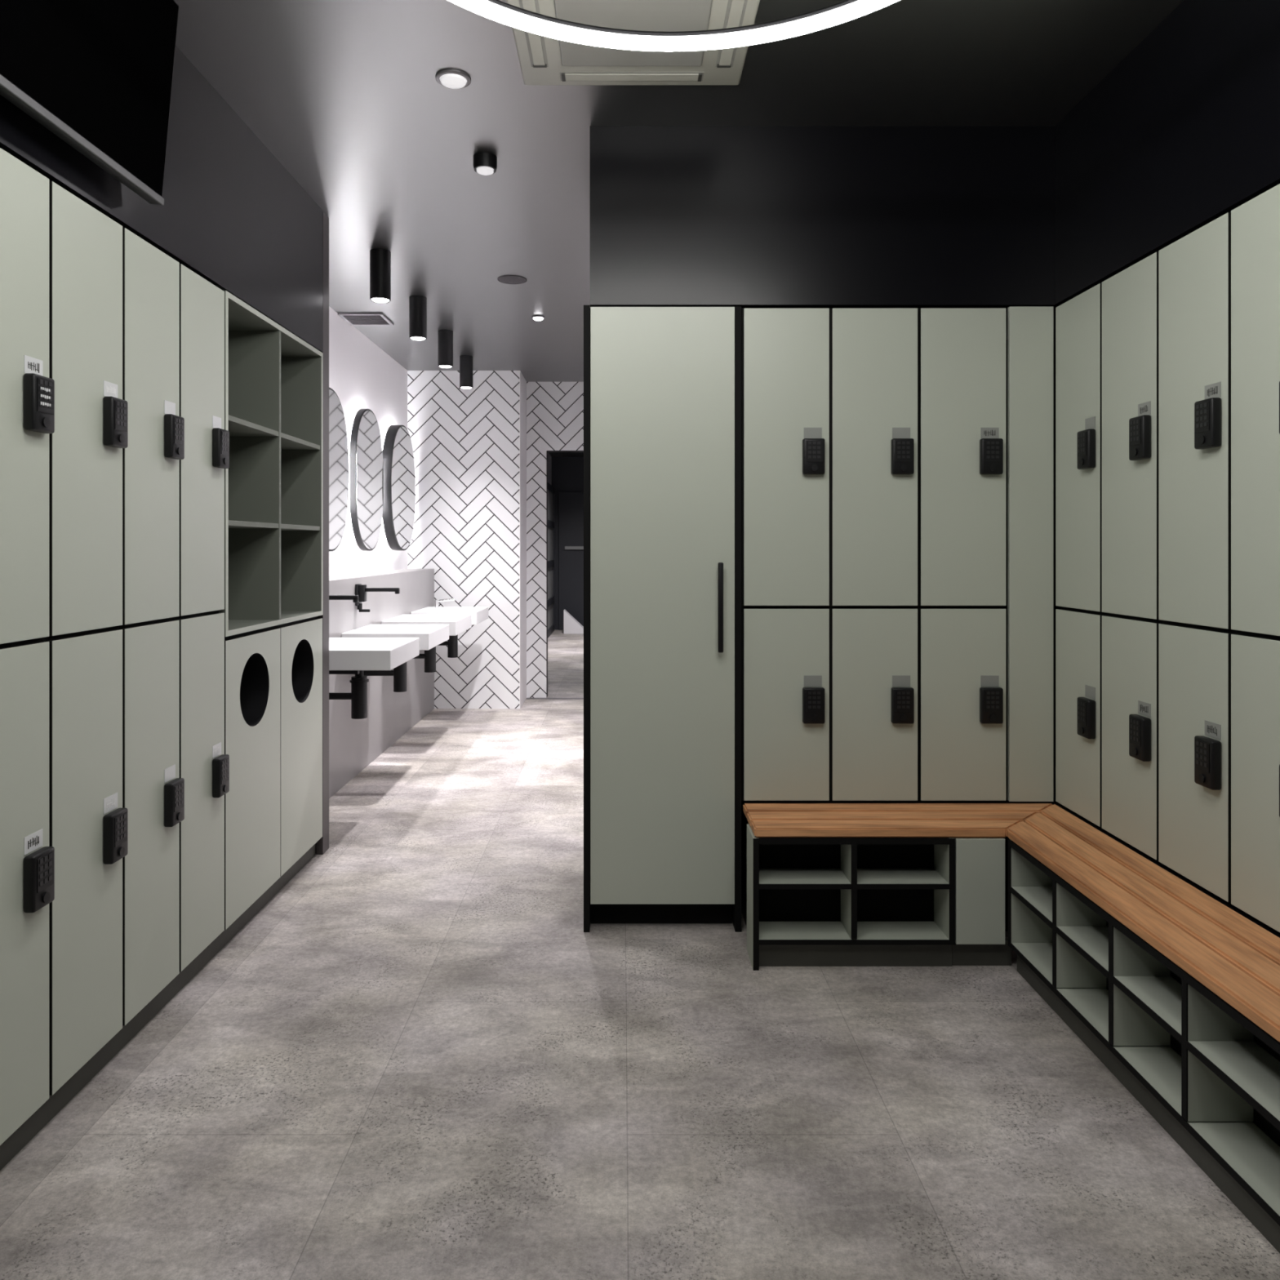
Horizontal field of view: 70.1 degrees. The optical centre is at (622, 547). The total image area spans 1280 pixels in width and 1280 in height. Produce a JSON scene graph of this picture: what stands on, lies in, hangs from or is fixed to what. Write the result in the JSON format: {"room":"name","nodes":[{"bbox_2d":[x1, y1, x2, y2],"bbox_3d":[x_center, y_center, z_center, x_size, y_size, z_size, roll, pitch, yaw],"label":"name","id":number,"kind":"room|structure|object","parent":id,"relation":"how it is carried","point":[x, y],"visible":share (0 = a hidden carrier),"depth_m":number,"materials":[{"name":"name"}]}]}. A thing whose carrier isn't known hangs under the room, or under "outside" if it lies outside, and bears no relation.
{"room":"changing room","nodes":[
{"label":"changing room","id":0,"kind":"room"},
{"bbox_2d":[0,45,323,351],"bbox_3d":[-1.619,-0.062,1.157,0.663,2.765,5.515,0,0,0],"label":"wall","id":1,"kind":"structure","parent":0,"point":[231,214],"depth_m":2.89,"materials":[{"name":"black paint"}]},
{"bbox_2d":[0,0,178,204],"bbox_3d":[-1.214,-1.166,1.903,0.093,0.531,1.005,0,0,0],"label":"television","id":2,"kind":"object","parent":1,"relation":"attached to","point":[97,75],"visible":1,"depth_m":2.09,"materials":[{"name":"black plastic"}]},
{"bbox_2d":[0,844,315,1170],"bbox_3d":[-1.518,1.282,2.833,0.403,0.076,2.159,0,0,0],"label":"baseboard","id":3,"kind":"structure","parent":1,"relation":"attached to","point":[12,1145],"depth_m":2.44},
{"bbox_2d":[0,639,54,1145],"bbox_3d":[-1.492,0.725,1.904,0.470,1.035,0.298,0,0,0],"label":"locker","id":4,"kind":"object","parent":3,"relation":"on","point":[27,860],"visible":1,"depth_m":1.96,"materials":[{"name":"green laminate"}]},
{"bbox_2d":[0,147,54,644],"bbox_3d":[-1.492,-0.313,1.904,0.470,1.036,0.298,0,0,0],"label":"locker","id":5,"kind":"object","parent":4,"relation":"on","point":[27,391],"visible":1,"depth_m":1.96,"materials":[{"name":"green laminate"}]},
{"bbox_2d":[27,361,39,373],"bbox_3d":[-1.286,-0.394,1.991,0.001,0.021,0.038,0,0,0],"label":"print","id":6,"kind":"object","parent":5,"relation":"on","point":[33,366],"depth_m":1.99},
{"bbox_2d":[40,386,50,406],"bbox_3d":[-1.258,-0.328,1.989,0.001,0.039,0.034,0,0,0],"label":"print","id":7,"kind":"object","parent":5,"relation":"attached to","point":[45,391],"depth_m":1.99},
{"bbox_2d":[27,835,39,848],"bbox_3d":[-1.286,0.643,1.991,0.001,0.021,0.038,0,0,0],"label":"print","id":8,"kind":"object","parent":4,"relation":"on","point":[33,841],"depth_m":1.99},
{"bbox_2d":[39,627,128,1095],"bbox_3d":[-1.492,0.725,2.204,0.470,1.035,0.298,0,0,0],"label":"locker","id":9,"kind":"object","parent":3,"relation":"on","point":[88,821],"visible":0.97,"depth_m":2.19,"materials":[{"name":"green laminate"}]},
{"bbox_2d":[41,181,128,638],"bbox_3d":[-1.492,-0.313,2.204,0.470,1.036,0.298,0,0,0],"label":"locker","id":10,"kind":"object","parent":9,"relation":"on","point":[90,436],"visible":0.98,"depth_m":2.18,"materials":[{"name":"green laminate"}]},
{"bbox_2d":[106,385,115,395],"bbox_3d":[-1.286,-0.394,2.292,0.001,0.021,0.040,0,0,0],"label":"print","id":11,"kind":"object","parent":10,"relation":"on","point":[110,389],"depth_m":2.29},
{"bbox_2d":[106,797,115,808],"bbox_3d":[-1.286,0.643,2.291,0.001,0.021,0.038,0,0,0],"label":"print","id":12,"kind":"object","parent":9,"relation":"on","point":[110,802],"depth_m":2.29},
{"bbox_2d":[112,617,184,1025],"bbox_3d":[-1.492,0.725,2.504,0.470,1.035,0.298,0,0,0],"label":"locker","id":13,"kind":"object","parent":3,"relation":"on","point":[153,788],"visible":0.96,"depth_m":2.48,"materials":[{"name":"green laminate"}]},
{"bbox_2d":[115,227,184,626],"bbox_3d":[-1.492,-0.313,2.504,0.470,1.036,0.298,0,0,0],"label":"locker","id":14,"kind":"object","parent":13,"relation":"on","point":[155,449],"visible":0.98,"depth_m":2.49,"materials":[{"name":"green laminate"}]},
{"bbox_2d":[173,611,229,971],"bbox_3d":[-1.492,0.725,2.804,0.470,1.035,0.298,0,0,0],"label":"locker","id":15,"kind":"object","parent":3,"relation":"on","point":[204,765],"visible":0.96,"depth_m":2.78,"materials":[{"name":"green laminate"}]},
{"bbox_2d":[173,263,229,617],"bbox_3d":[-1.492,-0.313,2.804,0.470,1.036,0.298,0,0,0],"label":"locker","id":16,"kind":"object","parent":15,"relation":"on","point":[202,303],"visible":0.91,"depth_m":2.80,"materials":[{"name":"green laminate"}]},
{"bbox_2d":[315,211,328,854],"bbox_3d":[-1.619,-0.062,3.958,0.663,2.765,0.083,0,0,0],"label":"trim","id":17,"kind":"structure","parent":1,"relation":"attached to","point":[322,846],"depth_m":3.95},
{"bbox_2d":[328,306,407,576],"bbox_3d":[-1.855,-0.062,5.730,0.190,2.765,3.460,0,0,0],"label":"wall","id":18,"kind":"structure","parent":0,"point":[362,375],"depth_m":6.16,"materials":[{"name":"white paint"}]},
{"bbox_2d":[328,387,349,551],"bbox_3d":[-1.725,-0.450,5.300,0.064,0.950,0.710,0,0,0],"label":"wall mirror","id":19,"kind":"object","parent":18,"relation":"attached to","point":[339,463],"visible":0.48,"depth_m":5.42,"materials":[{"name":"white mirror"}]},
{"bbox_2d":[347,408,383,551],"bbox_3d":[-1.725,-0.450,6.129,0.064,0.950,0.670,0,0,0],"label":"wall mirror","id":20,"kind":"object","parent":18,"relation":"attached to","point":[366,489],"visible":0.97,"depth_m":6.02,"materials":[{"name":"white mirror"}]},
{"bbox_2d":[382,425,415,550],"bbox_3d":[-1.709,-0.450,6.930,0.096,0.950,0.781,0,0,0],"label":"wall mirror","id":21,"kind":"object","parent":18,"relation":"attached to","point":[398,462],"visible":0.91,"depth_m":6.76,"materials":[{"name":"white mirror"}]},
{"bbox_2d":[328,568,434,798],"bbox_3d":[-1.650,0.748,5.728,0.220,1.145,3.455,0,0,0],"label":"wall ledge","id":22,"kind":"object","parent":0,"point":[353,744],"visible":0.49,"depth_m":5.69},
{"bbox_2d":[328,595,359,602],"bbox_3d":[-1.415,0.294,4.460,0.244,0.162,0.080,0,0,0],"label":"tap","id":23,"kind":"object","parent":22,"relation":"attached to","point":[355,598],"visible":0.32,"depth_m":4.45,"materials":[{"name":"black metal"}]},
{"bbox_2d":[328,637,419,719],"bbox_3d":[-1.299,0.651,4.460,0.478,0.363,0.590,0,0,0],"label":"washbasin","id":24,"kind":"object","parent":22,"relation":"attached to","point":[347,655],"visible":0.74,"depth_m":4.43,"materials":[{"name":"white ceramic"}]},
{"bbox_2d":[355,583,399,612],"bbox_3d":[-1.415,0.294,5.280,0.244,0.162,0.080,0,0,0],"label":"tap","id":25,"kind":"object","parent":22,"relation":"attached to","point":[361,590],"visible":0.98,"depth_m":5.27,"materials":[{"name":"black metal"}]},
{"bbox_2d":[341,624,448,692],"bbox_3d":[-1.299,0.651,5.280,0.478,0.363,0.590,0,0,0],"label":"washbasin","id":26,"kind":"object","parent":22,"relation":"attached to","point":[430,636],"visible":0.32,"depth_m":5.26,"materials":[{"name":"white ceramic"}]},
{"bbox_2d":[381,614,471,672],"bbox_3d":[-1.299,0.651,6.100,0.478,0.363,0.590,0,0,0],"label":"washbasin","id":27,"kind":"object","parent":22,"relation":"attached to","point":[458,624],"visible":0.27,"depth_m":6.08,"materials":[{"name":"white ceramic"}]},
{"bbox_2d":[410,606,488,657],"bbox_3d":[-1.299,0.651,6.910,0.478,0.363,0.590,0,0,0],"label":"washbasin","id":28,"kind":"object","parent":22,"relation":"attached to","point":[479,614],"visible":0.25,"depth_m":6.89,"materials":[{"name":"white ceramic"}]},
{"bbox_2d":[434,598,454,608],"bbox_3d":[-1.377,0.431,7.060,0.157,0.077,0.032,0,0,0],"label":"tap","id":29,"kind":"object","parent":28,"relation":"on","point":[436,602],"visible":1,"depth_m":7.05,"materials":[{"name":"silver metal"}]},
{"bbox_2d":[407,370,526,708],"bbox_3d":[-1.395,-0.062,7.780,1.110,2.765,0.640,0,0,0],"label":"wall","id":30,"kind":"structure","parent":0,"point":[469,446],"depth_m":7.46,"materials":[{"name":"tile"}]},
{"bbox_2d":[526,697,583,698],"bbox_3d":[-0.480,1.317,7.949,0.720,0.006,0.038,0,0,0],"label":"trim","id":31,"kind":"structure","parent":30,"relation":"attached to","point":[526,698],"depth_m":7.93,"materials":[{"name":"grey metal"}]},
{"bbox_2d":[547,453,551,485],"bbox_3d":[-1.220,-0.062,11.350,0.160,2.765,6.500,0,0,0],"label":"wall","id":32,"kind":"structure","parent":0,"point":[549,458],"depth_m":14.25,"materials":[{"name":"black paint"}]},
{"bbox_2d":[526,382,583,697],"bbox_3d":[-0.270,-0.062,8.033,1.140,2.765,0.134,0,0,0],"label":"wall","id":33,"kind":"structure","parent":0,"point":[554,410],"depth_m":7.97,"materials":[{"name":"tile"}]},
{"bbox_2d":[551,457,583,629],"bbox_3d":[-0.500,-0.062,14.650,1.600,2.765,0.100,0,0,0],"label":"wall","id":34,"kind":"structure","parent":0,"point":[567,473],"depth_m":14.60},
{"bbox_2d":[559,492,583,630],"bbox_3d":[-0.590,0.218,14.549,0.860,2.196,0.098,0,0,0],"label":"door","id":35,"kind":"structure","parent":34,"relation":"in","point":[571,504],"depth_m":14.54,"materials":[{"name":"black"}]},
{"bbox_2d":[0,629,1279,1279],"bbox_3d":[-0.400,1.370,6.800,5.200,0.100,16.800,0,0,0],"label":"floor","id":36,"kind":"structure","parent":0,"point":[418,1059],"depth_m":2.15,"materials":[{"name":"concrete"}]},
{"bbox_2d":[224,626,280,929],"bbox_3d":[-1.497,0.767,3.194,0.420,0.951,0.478,0,0,0],"label":"base cabinet","id":37,"kind":"object","parent":36,"relation":"on","point":[252,659],"visible":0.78,"depth_m":3.19,"materials":[{"name":"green laminate"}]},
{"bbox_2d":[216,290,323,636],"bbox_3d":[-1.496,-0.271,3.433,0.422,1.122,0.957,0,0,0],"label":"open shelf unit","id":38,"kind":"object","parent":37,"relation":"on","point":[273,378],"visible":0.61,"depth_m":3.42,"materials":[{"name":"grey laminate"}]},
{"bbox_2d":[275,616,322,875],"bbox_3d":[-1.497,0.767,3.673,0.420,0.951,0.478,0,0,0],"label":"base cabinet","id":39,"kind":"object","parent":36,"relation":"on","point":[301,641],"visible":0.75,"depth_m":3.67,"materials":[{"name":"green laminate"}]},
{"bbox_2d":[547,482,554,638],"bbox_3d":[-1.109,0.190,13.250,0.051,2.260,2.500,0,0,0],"label":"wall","id":40,"kind":"structure","parent":36,"relation":"on","point":[550,489],"depth_m":13.97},
{"bbox_2d":[564,609,583,633],"bbox_3d":[-0.750,1.139,14.025,0.300,0.358,0.250,0,0,0],"label":"wedge","id":41,"kind":"object","parent":36,"relation":"on","point":[571,625],"visible":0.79,"depth_m":13.90,"materials":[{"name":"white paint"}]},
{"bbox_2d":[583,305,741,932],"bbox_3d":[0.137,0.245,3.363,0.542,2.150,0.534,0,0,0],"label":"tall cabinet","id":42,"kind":"object","parent":36,"relation":"on","point":[662,385],"visible":1,"depth_m":3.13,"materials":[{"name":"green laminate"}]},
{"bbox_2d":[746,824,955,970],"bbox_3d":[0.722,1.115,2.920,0.630,0.411,0.150,0,0,0],"label":"cubby","id":43,"kind":"object","parent":36,"relation":"on","point":[811,901],"visible":0.89,"depth_m":2.90,"materials":[{"name":"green laminate"}]},
{"bbox_2d":[759,868,851,889],"bbox_3d":[0.569,1.059,2.916,0.287,0.016,0.142,0,0,0],"label":"shelf","id":44,"kind":"object","parent":43,"relation":"attached to","point":[769,878],"depth_m":2.89,"materials":[{"name":"grey laminate"}]},
{"bbox_2d":[857,868,949,889],"bbox_3d":[0.875,1.059,2.916,0.287,0.016,0.142,0,0,0],"label":"shelf","id":45,"kind":"object","parent":43,"relation":"attached to","point":[867,878],"depth_m":2.89,"materials":[{"name":"grey laminate"}]},
{"bbox_2d":[951,837,1011,965],"bbox_3d":[1.133,1.115,2.870,0.186,0.410,0.051,0,0,0],"label":"filler panel","id":46,"kind":"object","parent":36,"relation":"on","point":[980,940],"visible":0.97,"depth_m":2.85,"materials":[{"name":"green laminate"}]},
{"bbox_2d":[1008,839,1279,1253],"bbox_3d":[1.275,1.115,2.098,0.150,0.411,1.490,0,0,0],"label":"cubby","id":47,"kind":"object","parent":36,"relation":"on","point":[1204,1071],"visible":0.88,"depth_m":2.12,"materials":[{"name":"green laminate"}]},
{"bbox_2d":[742,803,1279,1042],"bbox_3d":[0.946,0.892,2.244,1.068,0.030,1.768,0,0,0],"label":"bench","id":48,"kind":"object","parent":47,"relation":"on","point":[1235,957],"visible":1,"depth_m":2.46,"materials":[{"name":"brown wood"}]},
{"bbox_2d":[1010,886,1052,928],"bbox_3d":[1.271,1.059,2.687,0.142,0.016,0.276,0,0,0],"label":"shelf","id":49,"kind":"object","parent":47,"relation":"attached to","point":[1038,900],"depth_m":2.73,"materials":[{"name":"grey laminate"}]},
{"bbox_2d":[1055,926,1108,978],"bbox_3d":[1.271,1.059,2.392,0.142,0.016,0.276,0,0,0],"label":"shelf","id":50,"kind":"object","parent":47,"relation":"attached to","point":[1091,943],"depth_m":2.43,"materials":[{"name":"grey laminate"}]},
{"bbox_2d":[1112,976,1181,1043],"bbox_3d":[1.271,1.059,2.098,0.142,0.016,0.276,0,0,0],"label":"shelf","id":51,"kind":"object","parent":47,"relation":"attached to","point":[1160,997],"depth_m":2.14,"materials":[{"name":"grey laminate"}]},
{"bbox_2d":[1186,1040,1279,1131],"bbox_3d":[1.271,1.059,1.803,0.142,0.016,0.276,0,0,0],"label":"shelf","id":52,"kind":"object","parent":47,"relation":"attached to","point":[1251,1068],"depth_m":1.84,"materials":[{"name":"grey laminate"}]},
{"bbox_2d":[174,0,1183,457],"bbox_3d":[-0.400,-1.495,6.800,5.200,0.100,16.800,0,0,0],"label":"ceiling","id":53,"kind":"structure","parent":0,"point":[346,95],"depth_m":2.98,"materials":[{"name":"paint"}]},
{"bbox_2d":[337,312,393,325],"bbox_3d":[-1.618,-1.438,5.755,0.276,0.011,0.276,0,0,0],"label":"ceiling vent","id":54,"kind":"object","parent":53,"relation":"in","point":[352,318],"visible":1,"depth_m":5.73,"materials":[{"name":"grey metal"}]},
{"bbox_2d":[342,315,388,324],"bbox_3d":[-1.618,-1.440,5.755,0.236,0.009,0.236,0,0,0],"label":"grille","id":55,"kind":"object","parent":54,"relation":"attached to","point":[351,319],"depth_m":5.76,"materials":[{"name":"grey metal"}]},
{"bbox_2d":[369,248,391,302],"bbox_3d":[-1.185,-1.323,4.460,0.100,0.244,0.100,0,0,0],"label":"ceiling spotlight","id":56,"kind":"object","parent":53,"relation":"attached to","point":[380,259],"visible":1,"depth_m":4.42,"materials":[{"name":"black metal"}]},
{"bbox_2d":[408,295,426,340],"bbox_3d":[-1.185,-1.323,5.280,0.100,0.244,0.100,0,0,0],"label":"ceiling spotlight","id":57,"kind":"object","parent":53,"relation":"attached to","point":[417,304],"visible":1,"depth_m":5.24,"materials":[{"name":"black metal"}]},
{"bbox_2d":[437,329,453,368],"bbox_3d":[-1.185,-1.323,6.100,0.100,0.244,0.100,0,0,0],"label":"ceiling spotlight","id":58,"kind":"object","parent":53,"relation":"attached to","point":[445,337],"visible":1,"depth_m":6.06,"materials":[{"name":"black metal"}]},
{"bbox_2d":[435,69,471,88],"bbox_3d":[-0.522,-1.434,2.810,0.108,0.020,0.108,0,0,0],"label":"recessed light","id":59,"kind":"object","parent":53,"relation":"in","point":[449,78],"visible":1,"depth_m":2.79,"materials":[{"name":"grey metal"}]},
{"bbox_2d":[459,355,472,389],"bbox_3d":[-1.185,-1.323,6.910,0.100,0.244,0.100,0,0,0],"label":"ceiling spotlight","id":60,"kind":"object","parent":53,"relation":"attached to","point":[465,361],"visible":1,"depth_m":6.87,"materials":[{"name":"black plastic"}]},
{"bbox_2d":[473,151,497,175],"bbox_3d":[-0.510,-1.414,3.380,0.088,0.060,0.088,0,0,0],"label":"ceiling spotlight","id":61,"kind":"object","parent":53,"relation":"in","point":[484,163],"visible":1,"depth_m":3.35,"materials":[{"name":"black plastic"}]},
{"bbox_2d":[497,275,527,284],"bbox_3d":[-0.596,-1.441,4.920,0.158,0.006,0.158,0,0,0],"label":"ceiling speaker","id":62,"kind":"object","parent":53,"relation":"attached to","point":[508,279],"visible":1,"depth_m":4.90,"materials":[{"name":"grey metal"}]},
{"bbox_2d":[499,276,524,284],"bbox_3d":[-0.596,-1.440,4.920,0.139,0.003,0.139,0,0,0],"label":"grille","id":63,"kind":"object","parent":62,"relation":"attached to","point":[508,280],"depth_m":4.92,"materials":[{"name":"grey metal"}]},
{"bbox_2d":[531,315,545,320],"bbox_3d":[-0.530,-1.433,5.720,0.084,0.022,0.084,0,0,0],"label":"recessed light","id":64,"kind":"object","parent":53,"relation":"in","point":[537,317],"visible":1,"depth_m":5.70,"materials":[{"name":"grey metal"}]},
{"bbox_2d":[506,0,759,84],"bbox_3d":[0.027,-1.426,2.470,0.660,0.036,0.660,0,0,0],"label":"air conditioner","id":65,"kind":"object","parent":53,"relation":"attached to","point":[543,60],"visible":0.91,"depth_m":2.59,"materials":[{"name":"beige plastic"}]},
{"bbox_2d":[553,0,712,66],"bbox_3d":[0.027,-1.413,2.470,0.410,0.009,0.410,0,0,0],"label":"grille","id":66,"kind":"object","parent":65,"relation":"attached to","point":[660,15],"depth_m":2.45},
{"bbox_2d":[448,0,899,51],"bbox_3d":[0.106,-1.290,1.430,1.338,0.311,1.338,0,0,0],"label":"ring light","id":67,"kind":"object","parent":53,"relation":"hanging from","point":[498,11],"visible":1,"depth_m":2.03,"materials":[{"name":"white plastic"}]},
{"bbox_2d":[590,125,1061,931],"bbox_3d":[0.994,-0.062,3.515,2.213,2.765,0.770,0,0,0],"label":"wall","id":68,"kind":"structure","parent":0,"point":[744,216],"depth_m":3.13,"materials":[{"name":"black paint"}]},
{"bbox_2d":[741,606,829,800],"bbox_3d":[0.562,0.540,3.335,0.302,0.667,0.470,0,0,0],"label":"locker","id":69,"kind":"object","parent":68,"relation":"attached to","point":[785,650],"visible":0.96,"depth_m":3.13,"materials":[{"name":"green laminate"}]},
{"bbox_2d":[741,308,829,606],"bbox_3d":[0.562,-0.310,3.335,0.302,1.030,0.470,0,0,0],"label":"locker","id":70,"kind":"object","parent":69,"relation":"on","point":[785,352],"visible":0.98,"depth_m":3.13,"materials":[{"name":"green laminate"}]},
{"bbox_2d":[828,606,917,800],"bbox_3d":[0.866,0.540,3.335,0.302,0.667,0.470,0,0,0],"label":"locker","id":71,"kind":"object","parent":68,"relation":"attached to","point":[873,650],"visible":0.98,"depth_m":3.13,"materials":[{"name":"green laminate"}]},
{"bbox_2d":[829,308,917,606],"bbox_3d":[0.866,-0.310,3.335,0.302,1.030,0.470,0,0,0],"label":"locker","id":72,"kind":"object","parent":71,"relation":"on","point":[873,352],"visible":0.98,"depth_m":3.13,"materials":[{"name":"green laminate"}]},
{"bbox_2d":[915,606,1005,800],"bbox_3d":[1.169,0.540,3.335,0.302,0.667,0.470,0,0,0],"label":"locker","id":73,"kind":"object","parent":68,"relation":"attached to","point":[962,650],"visible":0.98,"depth_m":3.13,"materials":[{"name":"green laminate"}]},
{"bbox_2d":[917,308,1005,606],"bbox_3d":[1.169,-0.310,3.335,0.302,1.030,0.470,0,0,0],"label":"locker","id":74,"kind":"object","parent":73,"relation":"on","point":[962,352],"visible":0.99,"depth_m":3.13,"materials":[{"name":"green laminate"}]},
{"bbox_2d":[983,430,995,435],"bbox_3d":[1.258,-0.392,3.129,0.039,0.022,0.001,0,0,0],"label":"print","id":75,"kind":"object","parent":74,"relation":"on","point":[986,433],"depth_m":3.13},
{"bbox_2d":[1007,306,1053,801],"bbox_3d":[1.403,0.024,3.139,0.151,1.699,0.018,0,0,0],"label":"filler panel","id":76,"kind":"object","parent":68,"relation":"attached to","point":[1029,329],"visible":1,"depth_m":3.13,"materials":[{"name":"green laminate"}]},
{"bbox_2d":[1054,0,1279,937],"bbox_3d":[1.791,-0.062,0.768,0.618,2.765,4.736,0,0,0],"label":"wall","id":77,"kind":"structure","parent":0,"point":[1183,132],"depth_m":2.47,"materials":[{"name":"black paint"}]},
{"bbox_2d":[1055,607,1107,826],"bbox_3d":[1.687,0.540,2.979,0.470,0.667,0.298,0,0,0],"label":"locker","id":78,"kind":"object","parent":77,"relation":"attached to","point":[1078,633],"visible":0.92,"depth_m":2.95,"materials":[{"name":"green laminate"}]},
{"bbox_2d":[1055,283,1106,613],"bbox_3d":[1.687,-0.310,2.979,0.470,1.030,0.298,0,0,0],"label":"locker","id":79,"kind":"object","parent":78,"relation":"on","point":[1078,320],"visible":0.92,"depth_m":2.97,"materials":[{"name":"green laminate"}]},
{"bbox_2d":[1102,613,1167,860],"bbox_3d":[1.687,0.540,2.679,0.470,0.667,0.298,0,0,0],"label":"locker","id":80,"kind":"object","parent":77,"relation":"attached to","point":[1130,645],"visible":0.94,"depth_m":2.67,"materials":[{"name":"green laminate"}]},
{"bbox_2d":[1102,252,1164,621],"bbox_3d":[1.687,-0.310,2.679,0.470,1.030,0.298,0,0,0],"label":"locker","id":81,"kind":"object","parent":80,"relation":"on","point":[1130,297],"visible":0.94,"depth_m":2.67,"materials":[{"name":"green laminate"}]},
{"bbox_2d":[1139,404,1147,413],"bbox_3d":[1.481,-0.392,2.592,0.001,0.021,0.038,0,0,0],"label":"print","id":82,"kind":"object","parent":81,"relation":"on","point":[1143,408],"depth_m":2.59},
{"bbox_2d":[1139,704,1146,712],"bbox_3d":[1.481,0.459,2.591,0.001,0.021,0.039,0,0,0],"label":"print","id":83,"kind":"object","parent":80,"relation":"on","point":[1143,708],"depth_m":2.59},
{"bbox_2d":[1158,622,1239,902],"bbox_3d":[1.687,0.540,2.379,0.470,0.667,0.298,0,0,0],"label":"locker","id":84,"kind":"object","parent":77,"relation":"attached to","point":[1194,661],"visible":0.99,"depth_m":2.36,"materials":[{"name":"green laminate"}]},
{"bbox_2d":[1158,212,1237,631],"bbox_3d":[1.687,-0.310,2.379,0.470,1.030,0.298,0,0,0],"label":"locker","id":85,"kind":"object","parent":84,"relation":"on","point":[1194,270],"visible":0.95,"depth_m":2.36,"materials":[{"name":"green laminate"}]},
{"bbox_2d":[1207,386,1217,396],"bbox_3d":[1.481,-0.391,2.291,0.001,0.022,0.040,0,0,0],"label":"print","id":86,"kind":"object","parent":85,"relation":"on","point":[1211,390],"depth_m":2.29},
{"bbox_2d":[1207,724,1217,735],"bbox_3d":[1.481,0.459,2.292,0.001,0.022,0.038,0,0,0],"label":"print","id":87,"kind":"object","parent":84,"relation":"on","point":[1211,729],"depth_m":2.29},
{"bbox_2d":[1231,631,1279,932],"bbox_3d":[1.687,0.540,2.079,0.470,0.667,0.298,0,0,0],"label":"locker","id":88,"kind":"object","parent":77,"relation":"attached to","point":[1255,657],"visible":1,"depth_m":2.14,"materials":[{"name":"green laminate"}]},
{"bbox_2d":[1231,183,1279,636],"bbox_3d":[1.687,-0.310,2.079,0.470,1.030,0.298,0,0,0],"label":"locker","id":89,"kind":"object","parent":88,"relation":"on","point":[1255,223],"visible":1,"depth_m":2.14,"materials":[{"name":"green laminate"}]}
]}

